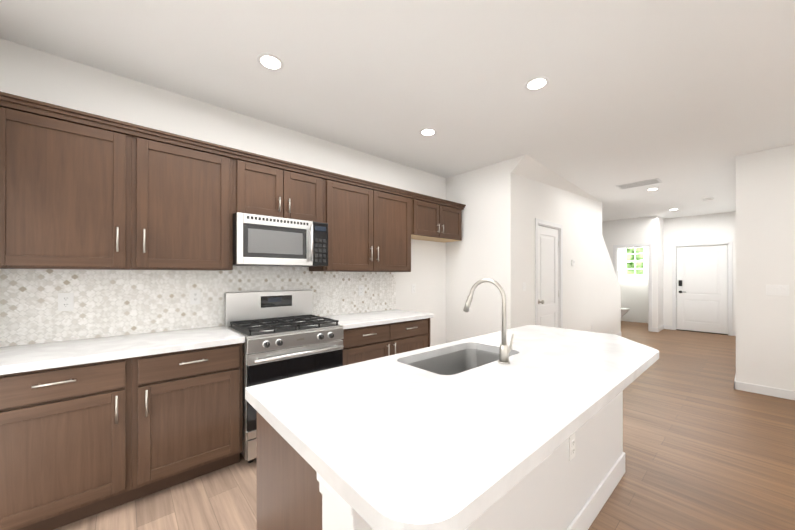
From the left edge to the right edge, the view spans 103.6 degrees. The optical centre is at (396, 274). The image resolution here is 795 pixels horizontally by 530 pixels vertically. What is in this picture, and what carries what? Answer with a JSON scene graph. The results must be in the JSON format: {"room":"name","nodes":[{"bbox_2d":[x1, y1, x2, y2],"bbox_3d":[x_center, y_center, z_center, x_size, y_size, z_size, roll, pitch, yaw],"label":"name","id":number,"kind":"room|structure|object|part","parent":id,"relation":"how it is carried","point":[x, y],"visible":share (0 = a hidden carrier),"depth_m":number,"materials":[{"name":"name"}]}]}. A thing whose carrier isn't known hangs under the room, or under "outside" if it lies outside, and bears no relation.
{"room":"kitchen","nodes":[
{"label":"kitchen","id":0,"kind":"room"},
{"bbox_2d":[0,38,445,346],"bbox_3d":[2.203,-0.023,5.889,12.520,2.730,0.120,0,0,-41],"label":"wall","id":1,"kind":"structure","parent":0,"point":[30,73],"depth_m":2.62,"materials":[{"name":"paint"}]},
{"bbox_2d":[0,95,235,270],"bbox_3d":[-1.804,-0.474,2.082,1.230,0.872,0.327,0,0,-41],"label":"upper cabinet","id":2,"kind":"object","parent":1,"relation":"attached to","point":[81,190],"depth_m":1.91,"materials":[{"name":"brown wood"}]},
{"bbox_3d":[-0.733,-0.896,3.017,4.073,0.026,0.331,0,0,-41],"label":"cabinet wood rail","id":3,"kind":"part","parent":2,"relation":"part of","materials":[{"name":"brown wood"}]},
{"bbox_3d":[-0.719,-0.928,3.014,4.090,0.038,0.353,0,0,-41],"label":"cabinet wood rail","id":4,"kind":"part","parent":2,"relation":"part of","materials":[{"name":"brown wood"}]},
{"bbox_2d":[0,265,395,346],"bbox_3d":[-1.193,0.174,2.831,3.139,0.530,0.008,0,0,-41],"label":"tile backsplash","id":5,"kind":"structure","parent":1,"relation":"attached to","point":[108,303],"depth_m":2.27,"materials":[{"name":"white tile"}]},
{"bbox_2d":[58,293,73,310],"bbox_3d":[-2.123,0.175,2.007,0.070,0.115,0.008,0,0,-41],"label":"outlet","id":6,"kind":"object","parent":5,"relation":"attached to","point":[65,301],"depth_m":2.01,"materials":[{"name":"white plastic"}]},
{"bbox_2d":[190,289,199,303],"bbox_3d":[-1.592,0.175,2.472,0.070,0.115,0.008,0,0,-41],"label":"outlet","id":7,"kind":"object","parent":5,"relation":"attached to","point":[194,294],"depth_m":2.47,"materials":[{"name":"white plastic"}]},
{"bbox_2d":[359,285,363,295],"bbox_3d":[-0.398,0.176,3.516,0.070,0.115,0.008,0,0,-41],"label":"outlet","id":8,"kind":"object","parent":5,"relation":"attached to","point":[361,287],"depth_m":3.51,"materials":[{"name":"white plastic"}]},
{"bbox_2d":[236,151,327,222],"bbox_3d":[-1.054,-0.687,2.738,0.762,0.444,0.327,0,0,-41],"label":"upper cabinet","id":9,"kind":"object","parent":1,"relation":"attached to","point":[264,187],"depth_m":2.59,"materials":[{"name":"brown wood"}]},
{"bbox_2d":[233,212,327,266],"bbox_3d":[-1.010,-0.270,2.686,0.754,0.383,0.445,0,0,-41],"label":"microwave","id":10,"kind":"object","parent":9,"relation":"attached to","point":[260,240],"visible":1,"depth_m":2.52,"materials":[{"name":"silver metal"}]},
{"bbox_3d":[-0.966,-0.260,2.515,0.504,0.253,0.015,0,0,-41],"label":"black glass","id":11,"kind":"part","parent":10,"relation":"part of","materials":[{"name":"black glass"}]},
{"bbox_3d":[-0.677,-0.270,2.765,0.150,0.383,0.018,0,0,-41],"label":"black glass","id":12,"kind":"part","parent":10,"relation":"part of","materials":[{"name":"black glass"}]},
{"bbox_2d":[309,175,415,270],"bbox_3d":[-0.347,-0.473,3.357,1.118,0.872,0.327,0,0,-41],"label":"upper cabinet","id":13,"kind":"object","parent":1,"relation":"attached to","point":[371,227],"depth_m":3.19,"materials":[{"name":"brown wood"}]},
{"bbox_2d":[416,195,463,241],"bbox_3d":[0.431,-0.687,4.037,0.948,0.443,0.327,0,0,-41],"label":"upper cabinet","id":14,"kind":"object","parent":1,"relation":"attached to","point":[436,221],"depth_m":3.91,"materials":[{"name":"brown wood"}]},
{"bbox_2d":[0,0,794,220],"bbox_3d":[4.087,-1.440,3.738,12.520,0.100,5.840,0,0,-41],"label":"ceiling","id":15,"kind":"structure","parent":0,"point":[686,102],"depth_m":2.16,"materials":[{"name":"paint"}]},
{"bbox_2d":[257,53,283,70],"bbox_3d":[-0.824,-1.389,2.046,0.164,0.005,0.164,0,0,-41],"label":"recessed light","id":16,"kind":"object","parent":15,"relation":"in","point":[270,62],"depth_m":2.04,"materials":[{"name":"white plastic"}]},
{"bbox_2d":[420,128,436,135],"bbox_3d":[0.306,-1.388,3.047,0.164,0.005,0.164,0,0,-41],"label":"recessed light","id":17,"kind":"object","parent":15,"relation":"in","point":[427,132],"depth_m":3.05,"materials":[{"name":"white plastic"}]},
{"bbox_2d":[525,77,548,90],"bbox_3d":[1.020,-1.389,2.277,0.164,0.005,0.164,0,0,-41],"label":"recessed light","id":18,"kind":"object","parent":15,"relation":"in","point":[537,83],"depth_m":2.27,"materials":[{"name":"white plastic"}]},
{"bbox_2d":[616,178,662,189],"bbox_3d":[3.703,-1.385,4.784,0.320,0.008,0.520,0,0,-41],"label":"ceiling vent","id":19,"kind":"object","parent":15,"relation":"in","point":[640,183],"visible":1,"depth_m":4.74,"materials":[{"name":"white metal"}]},
{"bbox_2d":[54,321,794,529],"bbox_3d":[4.087,1.380,3.735,12.520,0.080,5.840,0,0,-41],"label":"floor","id":20,"kind":"structure","parent":0,"point":[707,445],"depth_m":2.16,"materials":[{"name":"brown wood"}]},
{"bbox_2d":[0,341,244,529],"bbox_3d":[-1.714,0.901,1.977,1.230,0.873,0.586,0,0,-41],"label":"base cabinet","id":21,"kind":"object","parent":20,"relation":"on","point":[90,427],"depth_m":1.72,"materials":[{"name":"brown wood"}]},
{"bbox_2d":[0,326,243,376],"bbox_3d":[-1.701,0.444,1.964,1.230,0.040,0.624,0,0,-41],"label":"countertop","id":22,"kind":"structure","parent":21,"relation":"on","point":[60,354],"depth_m":1.82,"materials":[{"name":"white stone"}]},
{"bbox_2d":[224,290,343,462],"bbox_3d":[-0.923,0.743,2.589,0.756,1.190,0.704,0,0,-41],"label":"gas range","id":23,"kind":"object","parent":20,"relation":"on","point":[286,334],"visible":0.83,"depth_m":2.43,"materials":[{"name":"silver metal"}]},
{"bbox_3d":[-1.079,0.239,2.816,0.280,0.100,0.002,0,0,-41],"label":"black glass","id":24,"kind":"part","parent":23,"relation":"part of","materials":[{"name":"black glass"}]},
{"bbox_3d":[-0.741,0.847,2.381,0.748,0.452,0.030,0,0,-41],"label":"black glass","id":25,"kind":"part","parent":23,"relation":"part of","materials":[{"name":"black glass"}]},
{"bbox_2d":[341,317,431,365],"bbox_3d":[-0.249,0.903,3.259,1.130,0.873,0.586,0,0,-41],"label":"base cabinet","id":26,"kind":"object","parent":20,"relation":"on","point":[377,341],"depth_m":2.98,"materials":[{"name":"brown wood"}]},
{"bbox_3d":[-0.800,0.560,2.401,3.006,0.147,0.020,0,0,-41],"label":"cabinet wood rail","id":27,"kind":"part","parent":26,"relation":"part of","materials":[{"name":"brown wood"}]},
{"bbox_2d":[315,309,433,328],"bbox_3d":[-0.232,0.445,3.249,1.142,0.040,0.624,0,0,-41],"label":"countertop","id":28,"kind":"structure","parent":26,"relation":"on","point":[385,317],"depth_m":3.10,"materials":[{"name":"white stone"}]},
{"bbox_2d":[248,394,624,529],"bbox_3d":[0.502,0.901,1.642,2.199,0.873,0.702,0,0,-41],"label":"kitchen island","id":29,"kind":"object","parent":20,"relation":"on","point":[568,491],"depth_m":1.23,"materials":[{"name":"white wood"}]},
{"bbox_3d":[-0.097,0.900,0.759,0.123,0.872,0.153,0,0,-41],"label":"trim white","id":30,"kind":"part","parent":29,"relation":"part of","materials":[{"name":"white"}]},
{"bbox_2d":[245,326,658,529],"bbox_3d":[0.586,0.443,1.577,2.274,0.040,0.912,0,0,-41],"label":"island countertop","id":31,"kind":"structure","parent":29,"relation":"on","point":[403,446],"depth_m":0.93,"materials":[{"name":"white stone"}]},
{"bbox_2d":[409,346,496,377],"bbox_3d":[0.338,0.566,1.638,0.706,0.230,0.406,0,0,-41],"label":"sink","id":32,"kind":"object","parent":31,"relation":"in","point":[448,362],"depth_m":1.87,"materials":[{"name":"grey metal"}]},
{"bbox_2d":[463,278,516,365],"bbox_3d":[0.463,0.221,1.598,0.094,0.404,0.263,0,0,-41],"label":"faucet","id":33,"kind":"object","parent":31,"relation":"on","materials":[{"name":"silver metal"}]},
{"bbox_3d":[0.680,0.901,1.438,2.199,0.872,0.160,0,0,-41],"label":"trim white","id":34,"kind":"part","parent":29,"relation":"part of","materials":[{"name":"white"}]},
{"bbox_3d":[0.679,0.901,1.454,2.154,0.873,0.125,0,0,-41],"label":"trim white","id":35,"kind":"part","parent":29,"relation":"part of","materials":[{"name":"white wood"}]},
{"bbox_2d":[621,308,629,317],"bbox_3d":[6.094,0.957,8.746,0.420,0.775,0.687,0,0,-41],"label":"toilet","id":36,"kind":"object","parent":20,"relation":"on","point":[624,311],"visible":0.08,"depth_m":8.50,"materials":[{"name":"white ceramic"}]},
{"bbox_2d":[446,159,515,342],"bbox_3d":[1.082,-0.025,4.164,0.120,2.730,1.000,0,0,-41],"label":"wall","id":37,"kind":"structure","parent":0,"point":[484,247],"depth_m":4.04,"materials":[{"name":"paint"}]},
{"bbox_2d":[511,154,601,210],"bbox_3d":[2.723,-1.304,4.810,3.440,0.169,0.189,0,0,-41],"label":"slope","id":38,"kind":"object","parent":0,"point":[527,167],"visible":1,"depth_m":4.29,"materials":[{"name":"paint"}]},
{"bbox_2d":[516,175,620,334],"bbox_3d":[3.140,-0.024,5.380,4.580,2.730,0.120,0,0,-41],"label":"wall","id":39,"kind":"structure","parent":0,"point":[580,222],"depth_m":5.05,"materials":[{"name":"paint"}]},
{"bbox_2d":[538,225,558,327],"bbox_3d":[2.150,0.327,4.477,0.728,2.002,0.035,0,0,-41],"label":"pantry door","id":40,"kind":"structure","parent":39,"relation":"in","point":[549,308],"depth_m":4.48,"materials":[{"name":"white wood"}]},
{"bbox_3d":[2.150,0.285,4.477,0.428,1.617,0.027,0,0,-41],"label":"white pantry door","id":41,"kind":"part","parent":40,"relation":"part of","materials":[{"name":"white wood"}]},
{"bbox_3d":[2.147,0.285,4.480,0.502,1.691,0.019,0,0,-41],"label":"white pantry door","id":42,"kind":"part","parent":40,"relation":"part of","materials":[{"name":"white wood"}]},
{"bbox_2d":[535,218,562,327],"bbox_3d":[2.137,0.294,4.492,0.884,2.092,0.136,0,0,-41],"label":"door frame","id":43,"kind":"structure","parent":39,"relation":"attached to","point":[547,223],"depth_m":4.70,"materials":[{"name":"white wood"}]},
{"bbox_2d":[523,260,592,329],"bbox_3d":[2.570,0.380,4.786,2.590,1.238,0.023,0,0,-41],"label":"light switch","id":44,"kind":"object","parent":39,"relation":"attached to","point":[524,283],"visible":1,"depth_m":4.97,"materials":[{"name":"white plastic"}]},
{"bbox_2d":[602,215,658,327],"bbox_3d":[5.667,-0.021,7.884,0.120,2.730,1.440,0,0,-41],"label":"wall","id":45,"kind":"structure","parent":0,"point":[640,230],"depth_m":7.53,"materials":[{"name":"paint"}]},
{"bbox_2d":[613,243,651,331],"bbox_3d":[5.812,0.298,7.705,0.136,2.092,0.784,0,0,-41],"label":"door frame","id":46,"kind":"structure","parent":45,"relation":"attached to","point":[650,275],"depth_m":7.43,"materials":[{"name":"white wood"}]},
{"bbox_2d":[657,325,664,331],"bbox_3d":[6.359,1.296,7.521,0.713,0.095,0.016,0,0,-41],"label":"baseboard","id":47,"kind":"structure","parent":45,"relation":"attached to","point":[659,329],"depth_m":7.45,"materials":[{"name":"white wood"}]},
{"bbox_2d":[618,247,647,322],"bbox_3d":[6.833,-0.020,8.905,0.120,2.730,1.440,0,0,-41],"label":"wall","id":48,"kind":"structure","parent":0,"point":[634,295],"depth_m":8.91,"materials":[{"name":"white paint"}]},
{"bbox_2d":[622,247,646,276],"bbox_3d":[6.779,-0.370,8.898,0.130,0.890,0.560,0,0,-41],"label":"room window","id":49,"kind":"structure","parent":48,"relation":"attached to","point":[626,261],"depth_m":8.91,"materials":[{"name":"white"}]},
{"bbox_2d":[659,217,662,326],"bbox_3d":[6.365,-0.021,7.617,0.580,2.730,0.120,0,0,-41],"label":"wall jog","id":50,"kind":"object","parent":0,"point":[660,271],"visible":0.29,"depth_m":7.53,"materials":[{"name":"paint"}]},
{"bbox_2d":[663,211,735,331],"bbox_3d":[7.109,-0.022,7.299,0.120,2.730,1.340,0,0,-41],"label":"wall","id":51,"kind":"structure","parent":0,"point":[718,227],"depth_m":7.35,"materials":[{"name":"white paint"}]},
{"bbox_2d":[672,241,732,335],"bbox_3d":[7.103,0.301,7.293,0.136,2.085,1.000,0,0,-41],"label":"door frame","id":52,"kind":"structure","parent":51,"relation":"attached to","point":[730,288],"depth_m":7.22,"materials":[{"name":"white wood"}]},
{"bbox_3d":[7.116,1.334,7.304,0.100,0.018,0.890,0,0,-41],"label":"front door casing trim with dark hardware","id":53,"kind":"part","parent":52,"relation":"part of","materials":[{"name":"white wood"}]},
{"bbox_2d":[677,245,727,333],"bbox_3d":[7.104,0.326,7.294,0.044,1.990,0.854,0,0,-41],"label":"front door","id":54,"kind":"structure","parent":52,"relation":"attached to","point":[722,326],"depth_m":7.25,"materials":[{"name":"white wood"}]},
{"bbox_3d":[7.107,0.284,7.296,0.028,1.679,0.628,0,0,-41],"label":"white front door","id":55,"kind":"part","parent":54,"relation":"part of","materials":[{"name":"white wood"}]},
{"bbox_3d":[7.104,0.284,7.294,0.036,1.605,0.554,0,0,-41],"label":"white front door","id":56,"kind":"part","parent":54,"relation":"part of","materials":[{"name":"white wood"}]},
{"bbox_2d":[736,144,794,390],"bbox_3d":[4.942,-0.026,2.638,0.120,2.730,2.820,0,0,-41],"label":"wall","id":57,"kind":"structure","parent":0,"point":[765,255],"depth_m":3.49,"materials":[{"name":"paint"}]},
{"bbox_2d":[734,374,736,389],"bbox_3d":[5.727,1.294,5.208,4.713,0.095,0.016,0,0,-41],"label":"baseboard","id":58,"kind":"structure","parent":57,"relation":"attached to","point":[735,382],"depth_m":3.65,"materials":[{"name":"white wood"}]},
{"bbox_2d":[737,381,794,399],"bbox_3d":[4.889,1.291,2.597,0.013,0.095,2.790,0,0,-41],"label":"baseboard","id":59,"kind":"structure","parent":57,"relation":"attached to","point":[769,391],"depth_m":3.48,"materials":[{"name":"white wood"}]},
{"label":"outside","id":60,"kind":"structure","parent":0,"visible":0},
{"bbox_2d":[627,247,643,274],"bbox_3d":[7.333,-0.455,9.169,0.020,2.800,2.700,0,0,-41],"label":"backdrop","id":61,"kind":"structure","parent":60,"point":[630,257],"depth_m":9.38,"materials":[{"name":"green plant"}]}
]}

